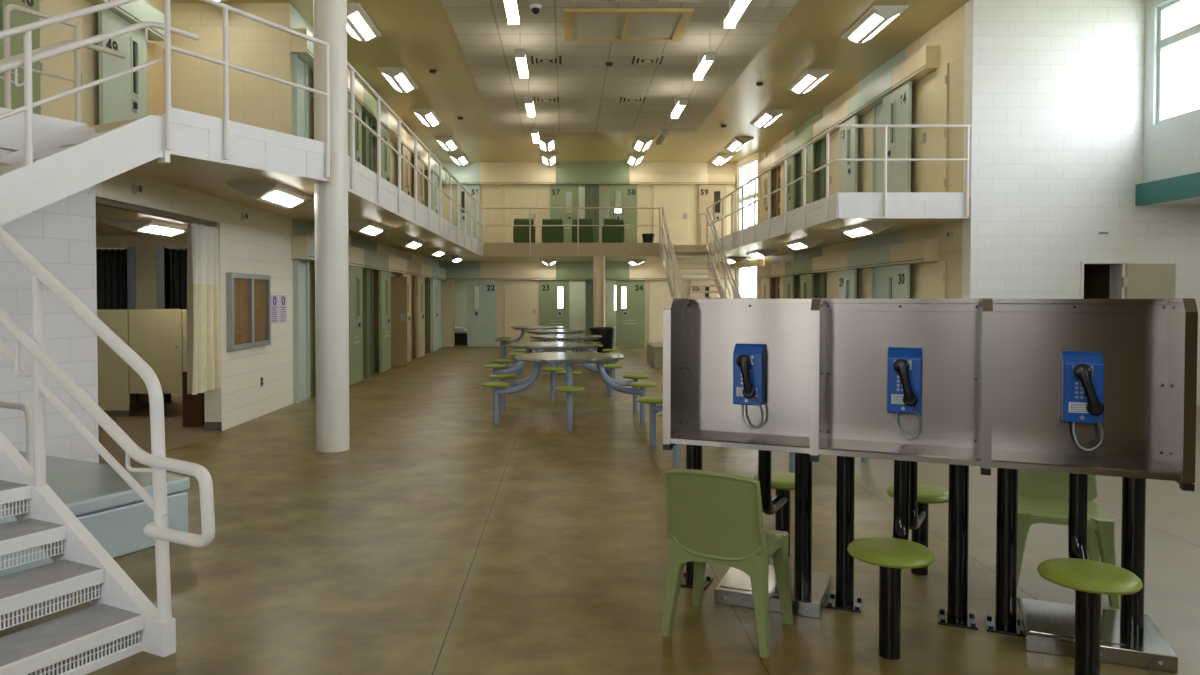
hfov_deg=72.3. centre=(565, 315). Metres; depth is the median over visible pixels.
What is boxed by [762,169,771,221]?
door
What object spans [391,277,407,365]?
door
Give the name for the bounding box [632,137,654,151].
ceiling light
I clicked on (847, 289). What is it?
door
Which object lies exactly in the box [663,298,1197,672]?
booth
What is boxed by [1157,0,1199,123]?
window
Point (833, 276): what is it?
door
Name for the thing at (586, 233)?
lounge chair
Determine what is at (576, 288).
wall
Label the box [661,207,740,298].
staircase
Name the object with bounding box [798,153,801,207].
pocket
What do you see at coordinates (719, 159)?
ceiling light
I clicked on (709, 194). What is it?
door
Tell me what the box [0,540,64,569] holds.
grille
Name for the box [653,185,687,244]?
door
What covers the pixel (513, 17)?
pendant light
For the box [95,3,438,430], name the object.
wall
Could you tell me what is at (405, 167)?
door
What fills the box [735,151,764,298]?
wall
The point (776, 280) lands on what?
pocket
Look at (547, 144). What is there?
ceiling light
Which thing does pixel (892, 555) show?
stool
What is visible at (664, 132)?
pendant light
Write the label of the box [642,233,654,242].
waste bin
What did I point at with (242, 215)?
sprinkler
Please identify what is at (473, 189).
door
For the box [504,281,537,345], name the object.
door
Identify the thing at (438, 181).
pocket
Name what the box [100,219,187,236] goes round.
ceiling light
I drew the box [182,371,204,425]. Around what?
box
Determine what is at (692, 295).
door
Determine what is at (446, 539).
floor
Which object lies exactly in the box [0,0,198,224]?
staircase
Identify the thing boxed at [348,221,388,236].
ceiling light
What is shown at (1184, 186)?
beam
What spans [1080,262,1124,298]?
door frame
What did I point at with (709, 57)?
pendant light
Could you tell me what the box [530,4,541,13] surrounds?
ceiling camera
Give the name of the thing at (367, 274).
pocket
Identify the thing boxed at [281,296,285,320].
print
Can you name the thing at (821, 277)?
pocket
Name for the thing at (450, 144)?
ceiling light
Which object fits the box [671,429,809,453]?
shelf
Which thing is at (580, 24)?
ceiling panel
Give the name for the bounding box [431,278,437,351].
door
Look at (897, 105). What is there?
door
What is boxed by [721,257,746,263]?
ceiling light
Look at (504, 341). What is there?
picnic table
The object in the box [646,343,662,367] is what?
bench
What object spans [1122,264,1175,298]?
door
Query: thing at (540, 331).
picnic table
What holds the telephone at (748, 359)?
on the booth
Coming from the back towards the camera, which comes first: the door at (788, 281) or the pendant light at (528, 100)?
the door at (788, 281)
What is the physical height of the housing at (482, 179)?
0.300 m
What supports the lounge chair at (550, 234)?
on the floor at (206, 177)
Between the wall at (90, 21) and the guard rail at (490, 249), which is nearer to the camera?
the wall at (90, 21)
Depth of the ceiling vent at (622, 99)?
17.48 m
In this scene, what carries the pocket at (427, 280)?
attached to the wall at (260, 244)
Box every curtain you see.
[96,249,127,309]
[169,249,186,309]
[187,223,219,394]
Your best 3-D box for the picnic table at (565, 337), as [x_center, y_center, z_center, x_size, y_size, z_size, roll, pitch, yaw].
[0.000,0.793,16.221,2.449,0.800,2.168,1,1,30]
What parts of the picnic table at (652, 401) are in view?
seat, post, arm, post, post, post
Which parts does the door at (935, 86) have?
lock plate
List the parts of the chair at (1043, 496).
leg, backrest, seat, leg, leg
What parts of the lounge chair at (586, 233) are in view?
armrest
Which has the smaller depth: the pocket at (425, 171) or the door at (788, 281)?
the door at (788, 281)
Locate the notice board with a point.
(248, 296)
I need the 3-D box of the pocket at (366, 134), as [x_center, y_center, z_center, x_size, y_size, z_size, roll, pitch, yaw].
[-3.925,-2.859,16.041,0.150,2.110,0.500,0,1,0]
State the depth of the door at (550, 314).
25.81 m
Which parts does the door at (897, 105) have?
vision panel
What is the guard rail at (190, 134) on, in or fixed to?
attached to the floor at (206, 177)
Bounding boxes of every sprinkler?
[131,184,141,193]
[240,212,247,219]
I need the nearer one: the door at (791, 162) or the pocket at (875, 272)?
the pocket at (875, 272)
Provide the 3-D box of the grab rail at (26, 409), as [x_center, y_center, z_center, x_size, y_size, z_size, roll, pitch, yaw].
[-3.916,0.803,5.552,1.079,0.471,0.090,1,1,28]
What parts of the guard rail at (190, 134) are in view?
post, post, kick plate, rail, rail, post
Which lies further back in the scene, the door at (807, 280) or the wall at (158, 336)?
the door at (807, 280)
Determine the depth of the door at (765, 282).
23.11 m
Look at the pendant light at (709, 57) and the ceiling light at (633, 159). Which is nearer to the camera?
the pendant light at (709, 57)
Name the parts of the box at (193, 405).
panel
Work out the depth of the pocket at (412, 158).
20.73 m
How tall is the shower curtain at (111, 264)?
2.024 m
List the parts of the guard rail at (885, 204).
post, post, post, post, post, post, kick plate, post, post, post, rail, rail, post, kick plate, post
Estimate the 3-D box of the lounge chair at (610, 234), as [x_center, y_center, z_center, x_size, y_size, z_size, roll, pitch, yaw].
[1.320,-2.327,22.956,0.600,0.744,0.598,0,1,-1]
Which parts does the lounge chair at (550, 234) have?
armrest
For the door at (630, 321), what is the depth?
25.83 m
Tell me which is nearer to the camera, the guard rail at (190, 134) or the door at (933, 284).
the guard rail at (190, 134)
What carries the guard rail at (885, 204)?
on the floor at (206, 177)
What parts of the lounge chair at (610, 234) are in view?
armrest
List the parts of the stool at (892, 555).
post, seat, arm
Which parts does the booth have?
panel, leg, plate, panel, plate, leg, panel, plate, leg, panel, leg, plate, panel, plate, leg, plate, panel, leg, panel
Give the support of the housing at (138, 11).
attached to the wall at (90, 21)
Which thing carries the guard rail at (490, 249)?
attached to the floor at (206, 177)
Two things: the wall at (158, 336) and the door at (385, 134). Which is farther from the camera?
the door at (385, 134)
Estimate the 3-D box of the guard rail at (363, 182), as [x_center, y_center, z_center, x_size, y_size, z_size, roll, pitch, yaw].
[-2.296,-2.147,15.477,0.056,1.332,13.802,0,1,0]
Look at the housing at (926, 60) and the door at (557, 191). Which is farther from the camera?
the door at (557, 191)
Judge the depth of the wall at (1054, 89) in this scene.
11.72 m
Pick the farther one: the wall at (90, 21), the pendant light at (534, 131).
the pendant light at (534, 131)
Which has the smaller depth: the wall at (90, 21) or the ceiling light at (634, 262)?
the wall at (90, 21)
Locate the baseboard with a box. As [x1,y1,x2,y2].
[204,422,221,430]
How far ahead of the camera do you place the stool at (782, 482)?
4.77 m
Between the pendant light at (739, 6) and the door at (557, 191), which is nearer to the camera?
the pendant light at (739, 6)
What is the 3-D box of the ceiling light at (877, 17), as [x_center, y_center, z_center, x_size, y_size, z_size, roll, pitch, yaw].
[4.750,-4.471,12.705,0.520,0.160,1.460,0,1,0]
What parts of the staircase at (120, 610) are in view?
post, rail, handrail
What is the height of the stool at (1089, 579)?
0.808 m
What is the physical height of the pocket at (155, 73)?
2.100 m
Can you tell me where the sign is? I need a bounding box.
[1098,231,1108,234]
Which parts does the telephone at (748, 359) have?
cord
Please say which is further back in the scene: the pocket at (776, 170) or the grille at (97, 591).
the pocket at (776, 170)
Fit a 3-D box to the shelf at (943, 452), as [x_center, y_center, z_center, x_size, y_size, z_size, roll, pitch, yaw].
[1.607,0.655,3.969,0.716,0.032,0.300,1,1,24]
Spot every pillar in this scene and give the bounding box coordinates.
[313,0,349,451]
[593,256,604,326]
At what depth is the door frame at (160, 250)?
11.97 m
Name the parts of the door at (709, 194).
vision panel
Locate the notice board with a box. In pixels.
[226,272,270,350]
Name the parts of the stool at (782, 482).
arm, post, seat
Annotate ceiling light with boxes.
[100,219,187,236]
[225,182,313,209]
[347,3,381,42]
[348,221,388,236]
[377,67,417,93]
[389,238,425,249]
[410,108,442,127]
[419,248,447,256]
[434,137,459,151]
[441,256,464,262]
[447,153,469,165]
[538,137,556,151]
[540,153,557,165]
[540,259,557,265]
[625,153,645,165]
[626,259,646,265]
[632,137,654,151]
[709,153,735,165]
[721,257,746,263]
[724,137,753,151]
[746,250,776,258]
[750,109,786,128]
[783,239,824,250]
[786,69,833,94]
[836,223,894,237]
[840,5,908,44]
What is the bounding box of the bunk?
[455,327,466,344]
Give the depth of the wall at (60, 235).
6.70 m
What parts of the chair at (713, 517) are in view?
leg, leg, backrest, seat, leg, leg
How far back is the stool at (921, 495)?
4.50 m
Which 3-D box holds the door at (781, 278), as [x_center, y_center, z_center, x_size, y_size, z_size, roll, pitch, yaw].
[5.769,0.004,21.846,0.061,2.090,0.621,0,1,0]
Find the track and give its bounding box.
[96,197,216,226]
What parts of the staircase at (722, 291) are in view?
rail, handrail, guard rail, post, post, post, rail, handrail, guard rail, post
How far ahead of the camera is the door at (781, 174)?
21.93 m
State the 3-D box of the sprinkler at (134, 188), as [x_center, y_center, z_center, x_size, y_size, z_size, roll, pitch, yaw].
[-3.969,-1.177,7.596,0.062,0.100,0.100,0,1,0]
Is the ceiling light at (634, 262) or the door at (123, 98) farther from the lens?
the ceiling light at (634, 262)
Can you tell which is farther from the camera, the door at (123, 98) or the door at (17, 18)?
the door at (123, 98)
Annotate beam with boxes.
[1135,172,1199,205]
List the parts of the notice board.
cork panel, cork panel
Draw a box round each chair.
[513,219,534,242]
[542,219,563,242]
[572,219,593,242]
[602,219,624,242]
[661,469,792,657]
[1017,469,1119,607]
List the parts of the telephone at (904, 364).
cord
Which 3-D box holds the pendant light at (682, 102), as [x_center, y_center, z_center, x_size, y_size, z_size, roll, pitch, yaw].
[2.280,-4.360,16.558,0.166,0.491,1.250,0,1,0]
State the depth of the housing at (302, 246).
16.10 m
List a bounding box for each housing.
[85,0,164,41]
[290,28,446,184]
[291,235,446,279]
[446,174,734,184]
[447,270,734,279]
[757,46,939,175]
[757,240,937,277]
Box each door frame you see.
[127,246,136,402]
[156,246,169,402]
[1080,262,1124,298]
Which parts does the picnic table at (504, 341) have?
post, arm, under frame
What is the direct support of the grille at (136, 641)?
attached to the staircase at (120, 610)
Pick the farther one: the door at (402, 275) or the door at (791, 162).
the door at (791, 162)
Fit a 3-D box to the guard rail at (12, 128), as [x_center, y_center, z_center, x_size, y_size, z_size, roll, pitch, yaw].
[-4.744,-1.843,5.537,0.094,1.142,3.000,1,1,28]
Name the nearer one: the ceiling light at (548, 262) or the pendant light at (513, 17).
the pendant light at (513, 17)
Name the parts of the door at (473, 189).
vision panel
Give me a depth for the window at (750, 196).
24.89 m
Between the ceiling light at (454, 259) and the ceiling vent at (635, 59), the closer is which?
the ceiling vent at (635, 59)
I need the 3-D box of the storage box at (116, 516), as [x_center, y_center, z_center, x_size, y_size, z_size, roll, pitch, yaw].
[-3.668,1.238,5.315,2.159,0.390,1.188,1,1,28]
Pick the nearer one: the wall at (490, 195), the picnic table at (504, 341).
the picnic table at (504, 341)
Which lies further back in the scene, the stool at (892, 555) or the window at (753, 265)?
the window at (753, 265)
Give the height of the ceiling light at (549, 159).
0.160 m
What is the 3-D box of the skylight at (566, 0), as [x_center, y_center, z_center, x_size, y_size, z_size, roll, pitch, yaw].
[0.960,-4.482,11.404,1.920,0.020,0.600,0,1,0]
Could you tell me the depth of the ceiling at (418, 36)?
16.11 m
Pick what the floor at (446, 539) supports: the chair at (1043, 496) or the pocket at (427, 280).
the chair at (1043, 496)
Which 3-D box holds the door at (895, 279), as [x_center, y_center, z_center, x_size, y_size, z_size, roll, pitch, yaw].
[5.640,0.177,14.117,0.080,2.095,1.120,0,1,0]
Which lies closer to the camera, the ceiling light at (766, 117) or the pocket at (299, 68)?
the pocket at (299, 68)
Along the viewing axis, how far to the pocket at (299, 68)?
12.21 m
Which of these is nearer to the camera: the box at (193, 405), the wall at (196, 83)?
the box at (193, 405)
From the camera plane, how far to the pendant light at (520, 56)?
13.19 m
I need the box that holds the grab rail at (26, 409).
[0,401,33,467]
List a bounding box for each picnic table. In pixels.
[482,352,656,429]
[484,342,621,400]
[495,326,579,358]
[507,329,602,363]
[510,334,621,381]
[636,396,868,472]
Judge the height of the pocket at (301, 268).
2.110 m
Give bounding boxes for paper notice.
[271,295,277,323]
[279,295,286,322]
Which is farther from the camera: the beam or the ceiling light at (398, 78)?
the ceiling light at (398, 78)
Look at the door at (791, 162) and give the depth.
20.55 m
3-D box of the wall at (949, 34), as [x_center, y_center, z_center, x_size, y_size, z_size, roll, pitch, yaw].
[5.900,-1.756,17.976,0.200,5.820,11.980,0,1,0]
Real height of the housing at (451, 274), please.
0.320 m
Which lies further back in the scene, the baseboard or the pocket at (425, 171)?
the pocket at (425, 171)
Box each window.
[738,158,756,230]
[738,264,756,298]
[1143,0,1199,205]
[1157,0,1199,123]
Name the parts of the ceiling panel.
panel, panel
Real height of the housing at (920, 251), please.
0.340 m
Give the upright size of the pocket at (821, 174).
2.110 m
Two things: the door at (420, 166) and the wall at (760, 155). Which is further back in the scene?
the wall at (760, 155)
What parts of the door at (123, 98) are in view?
vision panel, lock plate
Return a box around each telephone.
[733,343,764,428]
[887,347,921,439]
[1061,351,1103,450]
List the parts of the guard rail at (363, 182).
post, post, post, kick plate, post, rail, post, post, post, post, post, post, post, post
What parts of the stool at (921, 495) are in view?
arm, seat, post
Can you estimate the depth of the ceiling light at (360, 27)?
12.55 m
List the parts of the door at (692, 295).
vision panel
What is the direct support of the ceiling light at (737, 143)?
attached to the ceiling at (418, 36)
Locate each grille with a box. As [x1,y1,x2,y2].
[0,499,29,517]
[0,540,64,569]
[0,584,101,629]
[27,631,142,674]
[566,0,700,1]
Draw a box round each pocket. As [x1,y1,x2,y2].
[146,40,164,114]
[292,54,307,137]
[293,260,309,402]
[362,113,371,170]
[363,269,372,377]
[411,156,413,197]
[411,276,414,359]
[424,170,427,206]
[425,278,429,352]
[438,181,439,214]
[438,280,442,348]
[585,185,598,242]
[586,280,592,341]
[773,277,779,298]
[774,166,779,216]
[797,275,800,298]
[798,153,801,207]
[817,137,825,199]
[817,273,826,297]
[871,267,880,298]
[872,103,881,191]
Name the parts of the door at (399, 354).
lock plate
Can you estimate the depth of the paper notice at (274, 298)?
11.24 m
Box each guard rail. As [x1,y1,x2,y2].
[0,4,86,149]
[164,0,329,180]
[347,61,482,255]
[484,207,660,255]
[708,125,970,254]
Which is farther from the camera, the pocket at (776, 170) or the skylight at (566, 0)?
the pocket at (776, 170)
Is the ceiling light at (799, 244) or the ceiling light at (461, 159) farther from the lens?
the ceiling light at (461, 159)
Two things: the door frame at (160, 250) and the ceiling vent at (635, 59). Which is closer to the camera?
the door frame at (160, 250)
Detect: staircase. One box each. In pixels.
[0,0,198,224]
[0,226,214,674]
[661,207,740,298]
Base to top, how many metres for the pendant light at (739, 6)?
0.491 m
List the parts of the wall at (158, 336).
panel, door, panel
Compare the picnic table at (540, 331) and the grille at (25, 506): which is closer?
the grille at (25, 506)
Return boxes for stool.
[753,450,812,556]
[847,460,934,659]
[887,461,948,575]
[1037,473,1142,674]
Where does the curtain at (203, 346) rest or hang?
hanging from the track
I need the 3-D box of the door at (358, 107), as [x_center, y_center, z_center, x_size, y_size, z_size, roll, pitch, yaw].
[-3.790,-2.837,14.716,0.080,2.095,0.950,0,1,0]
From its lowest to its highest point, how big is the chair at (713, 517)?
0.798 m
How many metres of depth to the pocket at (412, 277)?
20.77 m
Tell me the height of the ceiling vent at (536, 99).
0.032 m
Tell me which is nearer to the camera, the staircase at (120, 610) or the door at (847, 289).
the staircase at (120, 610)
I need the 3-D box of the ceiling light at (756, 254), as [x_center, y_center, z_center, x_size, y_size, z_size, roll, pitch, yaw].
[4.820,-1.516,20.271,0.520,0.160,1.190,0,1,0]
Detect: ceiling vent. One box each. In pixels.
[529,55,562,64]
[533,96,559,102]
[618,96,647,102]
[629,55,665,64]
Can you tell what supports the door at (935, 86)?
in the wall at (949, 34)
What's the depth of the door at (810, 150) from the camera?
19.02 m
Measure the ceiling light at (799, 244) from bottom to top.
0.160 m
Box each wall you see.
[0,148,98,462]
[82,0,164,125]
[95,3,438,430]
[96,3,276,402]
[97,308,186,416]
[439,162,735,346]
[454,187,620,342]
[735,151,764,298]
[764,5,964,298]
[962,0,1199,405]
[1084,265,1109,298]
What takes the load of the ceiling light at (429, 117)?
attached to the ceiling at (418, 36)
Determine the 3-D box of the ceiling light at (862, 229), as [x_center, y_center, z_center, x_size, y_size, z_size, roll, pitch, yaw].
[4.800,-1.360,13.173,0.520,0.160,1.190,0,1,0]
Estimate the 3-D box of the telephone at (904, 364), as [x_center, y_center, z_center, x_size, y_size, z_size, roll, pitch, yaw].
[1.659,0.382,4.016,0.159,0.451,0.160,1,1,24]
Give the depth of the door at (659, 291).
25.86 m
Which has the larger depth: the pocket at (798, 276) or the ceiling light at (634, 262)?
the ceiling light at (634, 262)
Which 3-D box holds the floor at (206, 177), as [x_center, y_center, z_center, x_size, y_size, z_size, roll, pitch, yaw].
[-1.600,-1.622,14.626,14.800,0.300,22.484,0,1,0]
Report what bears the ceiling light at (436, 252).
attached to the floor at (206, 177)
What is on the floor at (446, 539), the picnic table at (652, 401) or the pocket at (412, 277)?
the picnic table at (652, 401)
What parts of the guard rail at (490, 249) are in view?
post, rail, rail, kick plate, post, post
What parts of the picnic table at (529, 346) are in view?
seat, post, seat, arm, arm, seat, post, under frame, arm, post, seat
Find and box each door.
[0,0,40,114]
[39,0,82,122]
[98,9,146,124]
[348,93,361,163]
[349,266,362,385]
[379,271,390,372]
[381,124,389,181]
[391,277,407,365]
[401,144,410,195]
[401,274,410,361]
[416,276,424,357]
[417,158,423,204]
[431,172,437,213]
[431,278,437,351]
[456,184,479,240]
[467,280,496,346]
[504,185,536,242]
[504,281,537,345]
[540,280,568,341]
[550,184,578,242]
[609,184,636,242]
[616,280,644,346]
[649,281,680,342]
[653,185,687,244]
[690,281,717,297]
[698,184,726,244]
[761,278,770,298]
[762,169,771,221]
[779,164,783,214]
[779,277,782,298]
[783,275,794,298]
[787,154,795,211]
[801,142,814,205]
[801,274,813,298]
[829,272,838,298]
[830,129,839,194]
[838,269,856,298]
[839,115,857,191]
[881,264,909,298]
[882,81,911,191]
[920,261,946,298]
[921,63,948,191]
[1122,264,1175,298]
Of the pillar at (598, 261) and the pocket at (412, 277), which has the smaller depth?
the pocket at (412, 277)
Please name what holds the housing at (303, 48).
attached to the wall at (260, 244)
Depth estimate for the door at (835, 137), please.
17.61 m
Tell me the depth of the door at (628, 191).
25.75 m
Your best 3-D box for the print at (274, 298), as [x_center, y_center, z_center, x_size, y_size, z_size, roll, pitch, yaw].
[-3.995,-0.100,11.245,0.017,0.345,0.210,0,1,0]
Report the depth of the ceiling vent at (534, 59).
14.54 m
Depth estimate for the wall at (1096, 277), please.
12.52 m
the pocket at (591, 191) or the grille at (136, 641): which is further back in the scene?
the pocket at (591, 191)
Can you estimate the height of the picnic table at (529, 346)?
0.800 m
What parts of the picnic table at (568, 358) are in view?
seat, post, seat, post, arm, arm, under frame, seat, post, seat, arm, arm, arm, seat, post, seat, post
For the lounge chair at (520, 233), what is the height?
0.744 m
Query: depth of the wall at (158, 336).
10.61 m
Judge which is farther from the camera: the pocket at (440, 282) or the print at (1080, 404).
the pocket at (440, 282)
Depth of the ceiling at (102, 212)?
9.39 m
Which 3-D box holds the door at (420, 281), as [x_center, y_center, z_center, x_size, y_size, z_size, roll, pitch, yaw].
[-3.790,0.015,21.456,0.080,2.095,1.000,0,1,0]
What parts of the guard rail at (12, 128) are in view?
rail, kick plate, rail, post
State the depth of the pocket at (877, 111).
15.18 m
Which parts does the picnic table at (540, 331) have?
under frame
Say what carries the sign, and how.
attached to the wall at (1054, 89)
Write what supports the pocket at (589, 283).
attached to the wall at (490, 195)
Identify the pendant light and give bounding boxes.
[504,0,519,25]
[515,49,528,78]
[524,79,534,116]
[531,117,539,143]
[655,121,668,144]
[671,98,687,118]
[693,52,715,80]
[723,0,750,28]
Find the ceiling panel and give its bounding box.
[564,8,693,41]
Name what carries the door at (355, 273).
hanging from the housing at (302, 246)
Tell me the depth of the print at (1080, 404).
3.71 m
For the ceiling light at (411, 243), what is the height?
0.160 m
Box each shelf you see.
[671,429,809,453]
[819,438,980,465]
[991,449,1182,480]
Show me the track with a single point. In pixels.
(99, 201)
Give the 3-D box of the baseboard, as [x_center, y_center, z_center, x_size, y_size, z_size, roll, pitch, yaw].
[-4.103,1.258,10.777,0.205,0.110,2.506,0,1,0]
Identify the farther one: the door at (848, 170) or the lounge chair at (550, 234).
the lounge chair at (550, 234)
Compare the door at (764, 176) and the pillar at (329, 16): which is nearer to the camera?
the pillar at (329, 16)
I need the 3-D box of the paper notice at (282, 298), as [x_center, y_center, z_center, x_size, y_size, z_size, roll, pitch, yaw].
[-3.995,-0.100,11.586,0.017,0.390,0.290,0,1,0]
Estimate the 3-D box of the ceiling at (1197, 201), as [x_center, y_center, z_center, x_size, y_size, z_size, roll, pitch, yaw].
[10.225,-1.476,2.853,3.950,0.175,17.770,0,1,0]
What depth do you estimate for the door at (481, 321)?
25.83 m
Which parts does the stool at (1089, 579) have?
arm, post, seat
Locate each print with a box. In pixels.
[272,296,276,320]
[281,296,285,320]
[1070,404,1086,411]
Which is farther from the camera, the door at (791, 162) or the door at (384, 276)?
the door at (791, 162)
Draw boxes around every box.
[0,451,189,576]
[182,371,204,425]
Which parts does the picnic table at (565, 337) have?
seat, post, seat, under frame, seat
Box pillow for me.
[455,327,464,330]
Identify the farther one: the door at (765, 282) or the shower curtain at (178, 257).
the door at (765, 282)
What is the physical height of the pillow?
0.120 m
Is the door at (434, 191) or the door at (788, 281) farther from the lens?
the door at (434, 191)
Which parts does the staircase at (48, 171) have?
post, handrail, guard rail, rail, handrail, plate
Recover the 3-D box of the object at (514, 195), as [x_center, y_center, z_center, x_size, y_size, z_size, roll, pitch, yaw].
[-1.425,-3.079,25.808,1.051,2.080,0.061,0,1,0]
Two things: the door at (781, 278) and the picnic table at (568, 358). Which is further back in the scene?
the door at (781, 278)
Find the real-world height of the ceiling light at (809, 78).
0.160 m
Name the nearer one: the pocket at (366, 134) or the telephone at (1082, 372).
the telephone at (1082, 372)
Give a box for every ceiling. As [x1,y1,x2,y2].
[0,162,190,235]
[170,0,969,174]
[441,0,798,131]
[1164,199,1199,204]
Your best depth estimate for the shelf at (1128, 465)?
3.62 m
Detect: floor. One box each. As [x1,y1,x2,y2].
[0,343,1199,674]
[1,115,969,260]
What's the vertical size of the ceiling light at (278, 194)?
0.160 m
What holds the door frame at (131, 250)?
attached to the wall at (196, 83)

